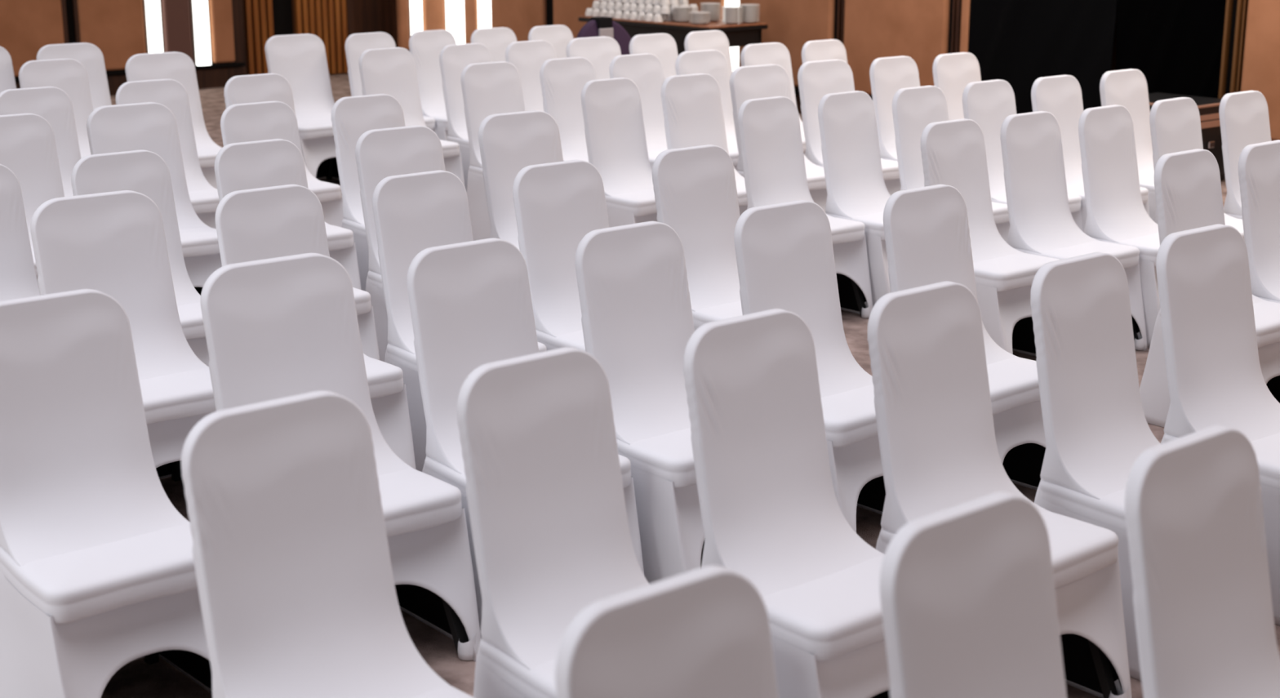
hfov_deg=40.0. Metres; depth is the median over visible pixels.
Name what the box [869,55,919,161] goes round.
covered chair
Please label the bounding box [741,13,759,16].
dinner plate
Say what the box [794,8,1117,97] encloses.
wall
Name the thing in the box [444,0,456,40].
light strip
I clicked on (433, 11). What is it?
wall panel
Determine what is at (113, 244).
covered chair
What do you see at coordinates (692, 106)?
covered chair
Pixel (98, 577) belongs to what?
covered chair
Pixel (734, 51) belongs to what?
light strip
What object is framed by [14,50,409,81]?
trim
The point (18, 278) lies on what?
covered chair
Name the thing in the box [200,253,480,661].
covered chair
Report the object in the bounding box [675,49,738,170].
covered chair
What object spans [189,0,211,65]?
light strip
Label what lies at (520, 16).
wall panel
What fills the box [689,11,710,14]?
dinner plate
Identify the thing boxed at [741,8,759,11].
dinner plate
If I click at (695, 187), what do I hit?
covered chair
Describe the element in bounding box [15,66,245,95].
baseboard
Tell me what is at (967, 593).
covered chair
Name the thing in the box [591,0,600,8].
coffee cup
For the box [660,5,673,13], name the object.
coffee cup
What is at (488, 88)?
covered chair
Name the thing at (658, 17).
coffee cup
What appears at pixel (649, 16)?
coffee cup
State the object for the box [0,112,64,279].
covered chair
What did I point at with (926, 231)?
covered chair
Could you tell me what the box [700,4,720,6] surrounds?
dinner plate
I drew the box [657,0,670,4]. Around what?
coffee cup
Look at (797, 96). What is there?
baseboard
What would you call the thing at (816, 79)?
covered chair
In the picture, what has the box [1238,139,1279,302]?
covered chair
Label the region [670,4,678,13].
coffee cup
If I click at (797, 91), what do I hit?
trim
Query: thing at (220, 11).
wall panel
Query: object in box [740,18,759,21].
dinner plate
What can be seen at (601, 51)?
covered chair
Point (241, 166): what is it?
covered chair
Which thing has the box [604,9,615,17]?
coffee cup
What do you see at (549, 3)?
trim
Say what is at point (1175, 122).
covered chair
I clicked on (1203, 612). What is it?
covered chair
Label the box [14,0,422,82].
wall
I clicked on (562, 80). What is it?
covered chair
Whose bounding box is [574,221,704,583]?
covered chair
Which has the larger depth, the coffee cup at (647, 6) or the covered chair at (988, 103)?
the coffee cup at (647, 6)
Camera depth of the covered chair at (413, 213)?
5.46 m
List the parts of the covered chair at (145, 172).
backrest, seat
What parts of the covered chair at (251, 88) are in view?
backrest, seat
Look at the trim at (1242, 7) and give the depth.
11.28 m
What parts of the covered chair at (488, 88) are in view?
seat, backrest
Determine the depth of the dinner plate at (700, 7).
14.03 m
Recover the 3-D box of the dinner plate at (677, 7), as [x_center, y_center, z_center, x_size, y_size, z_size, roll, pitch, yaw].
[0.342,-2.718,14.024,0.168,0.018,0.168,-3,15,-12]
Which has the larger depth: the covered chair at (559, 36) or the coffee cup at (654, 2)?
the coffee cup at (654, 2)
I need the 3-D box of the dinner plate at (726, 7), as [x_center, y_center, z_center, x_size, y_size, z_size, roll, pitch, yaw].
[0.723,-2.680,13.827,0.168,0.018,0.168,10,18,35]
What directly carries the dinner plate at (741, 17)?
on the dinner plate at (740, 19)
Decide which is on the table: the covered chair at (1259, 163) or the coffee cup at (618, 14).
the coffee cup at (618, 14)
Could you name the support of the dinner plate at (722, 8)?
on the dinner plate at (722, 10)
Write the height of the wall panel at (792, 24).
3.075 m
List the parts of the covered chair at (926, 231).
backrest, seat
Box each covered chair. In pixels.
[0,46,16,93]
[0,86,80,196]
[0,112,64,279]
[0,164,39,301]
[0,288,212,697]
[18,57,93,158]
[30,190,216,481]
[36,42,111,110]
[71,149,209,366]
[86,102,222,295]
[115,78,219,228]
[124,51,222,189]
[181,391,473,697]
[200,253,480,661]
[213,138,379,359]
[214,184,416,469]
[220,100,360,289]
[223,73,342,226]
[264,33,339,179]
[331,93,404,291]
[345,31,437,135]
[355,124,445,361]
[359,47,465,187]
[372,169,546,471]
[406,237,644,638]
[408,29,456,140]
[439,43,492,192]
[456,346,649,697]
[460,61,524,240]
[471,26,516,62]
[478,110,563,250]
[505,40,556,111]
[512,160,608,351]
[528,24,573,58]
[539,57,596,161]
[555,565,777,697]
[565,35,621,79]
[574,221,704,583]
[581,77,657,227]
[608,53,667,168]
[629,32,678,79]
[652,144,742,330]
[661,73,747,215]
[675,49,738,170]
[683,308,890,697]
[684,30,732,77]
[729,63,826,212]
[733,200,885,533]
[737,96,872,318]
[740,42,806,155]
[797,59,901,195]
[801,39,847,63]
[817,90,890,307]
[867,280,1131,697]
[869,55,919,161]
[879,492,1066,697]
[883,184,1046,489]
[892,85,1009,242]
[920,118,1058,356]
[932,52,981,119]
[962,79,1083,231]
[1000,111,1147,350]
[1030,252,1262,680]
[1031,75,1149,232]
[1078,104,1159,348]
[1099,68,1156,221]
[1124,425,1279,697]
[1139,148,1279,426]
[1149,97,1244,240]
[1155,223,1279,625]
[1218,90,1271,218]
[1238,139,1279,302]
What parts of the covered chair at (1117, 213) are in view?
backrest, seat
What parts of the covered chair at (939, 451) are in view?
backrest, seat, leg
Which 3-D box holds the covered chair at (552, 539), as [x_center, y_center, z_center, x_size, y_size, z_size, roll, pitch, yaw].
[-0.056,0.500,3.296,0.406,0.910,0.503,-12,19,-39]
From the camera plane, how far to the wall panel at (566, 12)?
16.32 m
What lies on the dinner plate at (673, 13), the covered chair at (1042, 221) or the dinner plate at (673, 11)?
the dinner plate at (673, 11)
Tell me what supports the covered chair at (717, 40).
on the floor
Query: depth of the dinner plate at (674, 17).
14.00 m
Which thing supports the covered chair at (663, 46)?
on the floor
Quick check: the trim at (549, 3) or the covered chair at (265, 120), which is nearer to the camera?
the covered chair at (265, 120)
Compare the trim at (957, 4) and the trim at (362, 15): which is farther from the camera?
the trim at (362, 15)
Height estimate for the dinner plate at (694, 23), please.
0.018 m
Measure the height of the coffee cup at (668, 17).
0.062 m
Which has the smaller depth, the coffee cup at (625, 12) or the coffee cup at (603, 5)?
the coffee cup at (625, 12)
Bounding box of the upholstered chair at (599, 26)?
[576,16,631,54]
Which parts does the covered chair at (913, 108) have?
backrest, seat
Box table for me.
[577,15,768,55]
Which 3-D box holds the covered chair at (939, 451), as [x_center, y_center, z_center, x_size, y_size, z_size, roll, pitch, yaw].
[0.786,0.351,3.868,0.416,0.910,0.515,-12,19,-39]
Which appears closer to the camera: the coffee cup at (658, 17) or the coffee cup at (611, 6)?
the coffee cup at (658, 17)
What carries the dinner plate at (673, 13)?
on the dinner plate at (673, 15)
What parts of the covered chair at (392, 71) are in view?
backrest, seat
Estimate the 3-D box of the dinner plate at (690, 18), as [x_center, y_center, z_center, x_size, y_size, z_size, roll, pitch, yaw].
[0.468,-2.585,13.810,0.168,0.018,0.168,-9,17,-30]
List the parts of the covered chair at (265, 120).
backrest, seat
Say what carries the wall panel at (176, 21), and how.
attached to the wall at (388, 7)
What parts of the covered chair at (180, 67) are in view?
backrest, seat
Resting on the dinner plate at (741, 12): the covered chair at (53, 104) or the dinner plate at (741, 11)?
the dinner plate at (741, 11)
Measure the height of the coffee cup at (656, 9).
0.062 m
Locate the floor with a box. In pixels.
[101,73,1279,697]
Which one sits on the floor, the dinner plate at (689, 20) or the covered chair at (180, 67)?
the covered chair at (180, 67)
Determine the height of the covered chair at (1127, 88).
0.910 m
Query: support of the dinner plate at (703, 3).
on the dinner plate at (700, 4)
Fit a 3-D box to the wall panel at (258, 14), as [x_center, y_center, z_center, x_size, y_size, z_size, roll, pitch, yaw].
[-3.646,-4.187,16.495,0.305,3.288,0.085,-12,19,-39]
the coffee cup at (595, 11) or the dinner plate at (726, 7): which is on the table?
the coffee cup at (595, 11)
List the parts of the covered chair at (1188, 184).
backrest, seat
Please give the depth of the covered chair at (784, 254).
4.95 m
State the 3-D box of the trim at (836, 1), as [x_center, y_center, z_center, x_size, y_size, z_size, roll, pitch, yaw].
[1.589,-3.533,13.619,0.019,3.100,0.140,-12,19,-39]
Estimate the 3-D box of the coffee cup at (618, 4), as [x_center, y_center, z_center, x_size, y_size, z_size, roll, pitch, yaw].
[-0.168,-2.824,14.487,0.085,0.062,0.093,-12,19,-39]
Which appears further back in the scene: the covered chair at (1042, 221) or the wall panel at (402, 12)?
the wall panel at (402, 12)
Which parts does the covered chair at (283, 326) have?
backrest, seat, leg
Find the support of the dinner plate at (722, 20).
on the dinner plate at (722, 21)
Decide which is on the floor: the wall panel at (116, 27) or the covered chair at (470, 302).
the covered chair at (470, 302)
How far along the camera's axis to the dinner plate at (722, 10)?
13.78 m
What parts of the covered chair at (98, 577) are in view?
backrest, seat, leg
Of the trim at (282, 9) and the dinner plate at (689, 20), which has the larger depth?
the trim at (282, 9)
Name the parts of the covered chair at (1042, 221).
backrest, seat, leg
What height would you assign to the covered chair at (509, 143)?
0.910 m
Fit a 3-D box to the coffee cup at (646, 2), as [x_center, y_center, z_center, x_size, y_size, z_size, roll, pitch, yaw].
[0.079,-2.828,14.252,0.085,0.062,0.093,13,19,40]
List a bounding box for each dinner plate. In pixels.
[672,6,693,8]
[672,8,693,10]
[672,9,693,12]
[672,11,689,13]
[672,13,689,15]
[672,14,689,17]
[672,16,689,18]
[672,17,689,20]
[672,18,689,22]
[688,19,709,22]
[688,21,709,24]
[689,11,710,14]
[689,13,710,16]
[689,14,709,17]
[689,16,709,19]
[689,17,709,21]
[700,2,720,5]
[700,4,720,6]
[700,5,719,8]
[700,7,719,9]
[700,8,719,11]
[721,6,742,8]
[721,8,742,10]
[721,9,742,12]
[721,11,742,13]
[721,13,742,15]
[721,14,742,17]
[721,16,742,18]
[721,17,742,20]
[721,19,742,22]
[721,21,742,23]
[738,4,759,6]
[738,5,759,8]
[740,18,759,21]
[740,20,759,22]
[741,7,759,9]
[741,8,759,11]
[741,10,759,13]
[741,12,759,14]
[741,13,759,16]
[741,15,759,17]
[741,17,759,19]
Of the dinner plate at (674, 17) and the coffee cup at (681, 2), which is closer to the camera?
the dinner plate at (674, 17)
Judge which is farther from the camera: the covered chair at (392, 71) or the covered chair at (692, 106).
the covered chair at (392, 71)
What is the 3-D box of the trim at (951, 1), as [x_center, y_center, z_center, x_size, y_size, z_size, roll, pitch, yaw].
[2.345,-3.309,12.761,0.019,3.100,0.140,-12,19,-39]
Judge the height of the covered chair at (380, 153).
0.910 m
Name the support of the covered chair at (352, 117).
on the floor
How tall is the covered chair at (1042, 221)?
0.910 m
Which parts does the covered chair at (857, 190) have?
backrest, seat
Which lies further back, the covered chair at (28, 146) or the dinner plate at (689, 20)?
the dinner plate at (689, 20)
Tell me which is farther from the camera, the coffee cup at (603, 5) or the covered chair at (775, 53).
the coffee cup at (603, 5)
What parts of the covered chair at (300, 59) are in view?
backrest, seat, leg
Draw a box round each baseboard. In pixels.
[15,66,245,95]
[795,94,801,114]
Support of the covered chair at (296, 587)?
on the floor
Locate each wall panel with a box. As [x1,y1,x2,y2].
[0,0,64,76]
[76,0,146,70]
[160,0,193,61]
[208,0,235,62]
[396,0,409,49]
[422,0,444,31]
[463,0,478,43]
[490,0,546,41]
[553,0,724,38]
[738,0,835,86]
[843,0,950,94]
[960,0,970,52]
[1240,0,1279,141]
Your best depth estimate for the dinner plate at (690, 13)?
13.75 m
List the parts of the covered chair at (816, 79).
backrest, seat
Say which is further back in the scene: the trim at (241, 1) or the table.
the trim at (241, 1)
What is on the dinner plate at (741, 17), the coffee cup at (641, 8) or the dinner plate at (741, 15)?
the dinner plate at (741, 15)
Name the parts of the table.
panel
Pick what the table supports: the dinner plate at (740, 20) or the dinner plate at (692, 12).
the dinner plate at (740, 20)
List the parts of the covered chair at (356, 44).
backrest, seat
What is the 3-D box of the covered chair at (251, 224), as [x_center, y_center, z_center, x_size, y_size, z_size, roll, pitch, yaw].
[-0.962,0.005,5.193,0.407,0.910,0.504,-12,19,-39]
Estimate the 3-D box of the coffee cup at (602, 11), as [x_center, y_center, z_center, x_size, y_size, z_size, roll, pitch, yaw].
[-0.293,-2.784,14.583,0.093,0.062,0.085,14,20,43]
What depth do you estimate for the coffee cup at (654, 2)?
14.15 m
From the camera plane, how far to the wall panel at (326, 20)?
17.23 m
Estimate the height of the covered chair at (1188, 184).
0.910 m
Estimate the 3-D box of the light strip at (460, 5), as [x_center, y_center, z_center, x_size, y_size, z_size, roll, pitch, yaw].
[-1.802,-4.524,17.435,0.073,3.110,0.134,-12,19,-39]
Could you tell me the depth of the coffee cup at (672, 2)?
14.14 m
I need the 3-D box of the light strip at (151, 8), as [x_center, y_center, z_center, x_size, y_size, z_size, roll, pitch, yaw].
[-4.355,-4.011,15.468,0.154,3.110,0.073,-12,19,-39]
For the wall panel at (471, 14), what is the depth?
17.57 m
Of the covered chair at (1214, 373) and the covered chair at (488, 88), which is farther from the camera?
the covered chair at (488, 88)
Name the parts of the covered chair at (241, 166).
backrest, seat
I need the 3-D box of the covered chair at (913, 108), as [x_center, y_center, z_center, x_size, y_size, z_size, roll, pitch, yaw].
[1.411,-0.696,7.877,0.412,0.910,0.509,-12,19,-39]
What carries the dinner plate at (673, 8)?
on the dinner plate at (673, 10)
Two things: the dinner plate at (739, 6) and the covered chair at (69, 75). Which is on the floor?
the covered chair at (69, 75)
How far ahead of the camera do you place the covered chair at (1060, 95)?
8.39 m
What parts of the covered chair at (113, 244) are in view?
backrest, leg, seat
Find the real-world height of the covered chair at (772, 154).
0.910 m
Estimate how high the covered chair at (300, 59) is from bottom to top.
0.910 m
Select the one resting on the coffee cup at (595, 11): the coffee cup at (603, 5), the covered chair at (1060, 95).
the coffee cup at (603, 5)
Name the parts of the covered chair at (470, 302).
backrest, seat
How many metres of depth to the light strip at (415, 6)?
17.48 m
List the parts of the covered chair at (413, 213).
backrest, seat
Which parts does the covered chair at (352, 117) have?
seat, backrest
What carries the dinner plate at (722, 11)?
on the dinner plate at (722, 13)
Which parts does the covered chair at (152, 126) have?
backrest, seat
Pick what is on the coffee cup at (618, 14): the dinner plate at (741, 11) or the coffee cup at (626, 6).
the coffee cup at (626, 6)
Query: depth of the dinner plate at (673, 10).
13.98 m
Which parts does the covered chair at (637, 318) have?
backrest, seat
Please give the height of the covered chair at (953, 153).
0.910 m
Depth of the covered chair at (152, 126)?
7.29 m
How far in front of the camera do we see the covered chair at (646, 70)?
9.53 m
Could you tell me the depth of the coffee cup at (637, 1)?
14.29 m
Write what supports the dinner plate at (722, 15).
on the dinner plate at (722, 16)
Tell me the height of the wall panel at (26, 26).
3.075 m
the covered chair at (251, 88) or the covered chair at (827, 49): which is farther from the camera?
the covered chair at (827, 49)
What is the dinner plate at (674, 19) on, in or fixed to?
on the table
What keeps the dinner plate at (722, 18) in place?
on the dinner plate at (722, 20)
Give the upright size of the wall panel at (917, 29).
3.075 m
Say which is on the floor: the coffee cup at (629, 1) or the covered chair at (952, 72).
the covered chair at (952, 72)
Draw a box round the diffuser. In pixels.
[409,0,422,35]
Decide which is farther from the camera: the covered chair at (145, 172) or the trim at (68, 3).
the trim at (68, 3)
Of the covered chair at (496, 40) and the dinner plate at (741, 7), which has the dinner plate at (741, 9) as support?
the dinner plate at (741, 7)
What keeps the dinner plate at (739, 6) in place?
on the dinner plate at (741, 7)
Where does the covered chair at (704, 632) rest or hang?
on the floor
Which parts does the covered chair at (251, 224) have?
backrest, seat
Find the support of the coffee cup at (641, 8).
on the coffee cup
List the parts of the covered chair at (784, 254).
backrest, seat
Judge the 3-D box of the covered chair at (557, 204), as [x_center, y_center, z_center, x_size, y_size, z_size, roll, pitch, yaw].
[-0.118,-0.120,5.671,0.416,0.910,0.514,-12,19,-39]
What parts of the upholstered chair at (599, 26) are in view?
handle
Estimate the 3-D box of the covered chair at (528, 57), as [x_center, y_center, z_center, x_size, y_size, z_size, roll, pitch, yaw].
[-0.494,-1.327,10.294,0.419,0.910,0.518,-12,19,-39]
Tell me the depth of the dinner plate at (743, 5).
13.88 m
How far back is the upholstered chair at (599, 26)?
11.87 m
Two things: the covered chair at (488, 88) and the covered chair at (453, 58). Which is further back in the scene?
the covered chair at (453, 58)
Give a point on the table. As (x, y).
(740, 34)
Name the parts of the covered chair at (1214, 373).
backrest, seat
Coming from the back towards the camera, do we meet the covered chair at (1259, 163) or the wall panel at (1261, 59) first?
the wall panel at (1261, 59)
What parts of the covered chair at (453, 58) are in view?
seat, backrest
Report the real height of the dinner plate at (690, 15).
0.018 m
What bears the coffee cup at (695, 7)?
on the coffee cup
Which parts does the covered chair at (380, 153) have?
seat, backrest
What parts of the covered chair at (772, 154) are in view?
backrest, seat, leg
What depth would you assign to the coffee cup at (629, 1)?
14.37 m
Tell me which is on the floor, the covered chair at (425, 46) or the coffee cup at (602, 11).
the covered chair at (425, 46)
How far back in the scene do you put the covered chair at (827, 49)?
10.40 m
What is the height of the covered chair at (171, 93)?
0.910 m
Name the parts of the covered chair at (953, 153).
backrest, seat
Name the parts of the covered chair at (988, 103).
backrest, seat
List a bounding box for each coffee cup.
[585,8,593,16]
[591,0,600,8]
[591,8,600,16]
[597,0,608,8]
[597,8,608,16]
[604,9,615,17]
[606,1,615,9]
[611,10,623,18]
[614,1,623,9]
[619,2,631,10]
[622,10,631,18]
[626,11,638,19]
[628,0,636,3]
[629,3,638,11]
[636,0,644,3]
[636,4,645,12]
[636,12,646,20]
[642,13,653,21]
[644,0,652,4]
[644,4,653,12]
[649,4,662,13]
[652,0,661,4]
[653,13,666,22]
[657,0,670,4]
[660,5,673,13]
[662,13,672,21]
[669,0,679,4]
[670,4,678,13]
[678,0,688,4]
[688,4,697,11]
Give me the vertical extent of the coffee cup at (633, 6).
0.062 m
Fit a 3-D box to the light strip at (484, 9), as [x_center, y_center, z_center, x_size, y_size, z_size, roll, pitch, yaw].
[-1.528,-4.443,17.123,0.073,3.110,0.209,-12,19,-39]
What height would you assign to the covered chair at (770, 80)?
0.910 m
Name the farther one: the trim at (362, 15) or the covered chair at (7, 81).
the trim at (362, 15)
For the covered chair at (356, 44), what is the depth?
10.88 m
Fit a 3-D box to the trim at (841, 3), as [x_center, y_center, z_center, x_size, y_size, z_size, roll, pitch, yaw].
[1.584,-3.525,13.589,0.030,3.100,0.070,-12,19,-39]
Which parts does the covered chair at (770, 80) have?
backrest, seat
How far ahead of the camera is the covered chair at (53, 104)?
7.95 m
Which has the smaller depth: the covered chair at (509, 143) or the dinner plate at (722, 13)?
the covered chair at (509, 143)
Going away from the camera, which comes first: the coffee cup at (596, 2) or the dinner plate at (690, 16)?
the dinner plate at (690, 16)
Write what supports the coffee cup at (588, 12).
on the table
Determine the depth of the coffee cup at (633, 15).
14.26 m
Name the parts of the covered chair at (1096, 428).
backrest, seat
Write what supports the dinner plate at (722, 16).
on the dinner plate at (722, 18)
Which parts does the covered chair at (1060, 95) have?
backrest, seat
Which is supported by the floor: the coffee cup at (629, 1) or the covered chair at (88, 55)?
the covered chair at (88, 55)
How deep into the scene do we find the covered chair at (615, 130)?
8.24 m
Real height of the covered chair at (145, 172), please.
0.910 m
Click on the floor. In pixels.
(137, 678)
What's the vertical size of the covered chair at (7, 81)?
0.910 m
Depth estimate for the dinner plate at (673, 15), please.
13.99 m
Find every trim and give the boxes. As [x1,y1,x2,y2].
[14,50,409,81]
[61,0,79,43]
[65,0,75,43]
[240,0,247,75]
[271,0,293,35]
[344,0,382,73]
[546,0,553,25]
[794,88,872,100]
[833,0,841,39]
[836,0,844,44]
[947,0,952,53]
[951,0,961,53]
[1217,0,1248,98]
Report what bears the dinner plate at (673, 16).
on the dinner plate at (674, 17)
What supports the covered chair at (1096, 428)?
on the floor
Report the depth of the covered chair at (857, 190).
7.68 m
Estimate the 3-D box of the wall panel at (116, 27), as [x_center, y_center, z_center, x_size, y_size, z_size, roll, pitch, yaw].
[-4.658,-3.964,15.218,0.600,3.075,0.070,-12,19,-39]
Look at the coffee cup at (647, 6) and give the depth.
14.18 m
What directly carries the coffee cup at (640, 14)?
on the table
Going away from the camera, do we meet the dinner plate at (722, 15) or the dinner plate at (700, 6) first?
the dinner plate at (722, 15)
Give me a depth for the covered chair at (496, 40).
11.32 m
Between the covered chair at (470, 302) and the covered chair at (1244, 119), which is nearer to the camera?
the covered chair at (470, 302)
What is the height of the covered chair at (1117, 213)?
0.910 m
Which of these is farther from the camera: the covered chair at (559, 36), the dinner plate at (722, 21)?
the dinner plate at (722, 21)
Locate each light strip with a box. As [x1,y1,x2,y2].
[142,0,163,53]
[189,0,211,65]
[408,0,422,50]
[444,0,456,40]
[455,0,465,44]
[477,0,491,28]
[724,0,739,71]
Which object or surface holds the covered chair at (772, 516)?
on the floor
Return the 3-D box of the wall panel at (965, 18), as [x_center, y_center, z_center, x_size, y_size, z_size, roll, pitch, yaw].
[2.397,-3.296,12.662,0.070,3.075,0.078,-12,19,-39]
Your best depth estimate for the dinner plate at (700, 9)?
14.03 m
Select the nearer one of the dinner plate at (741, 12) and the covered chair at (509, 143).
the covered chair at (509, 143)
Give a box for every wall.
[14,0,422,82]
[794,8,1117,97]
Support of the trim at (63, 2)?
attached to the wall at (388, 7)

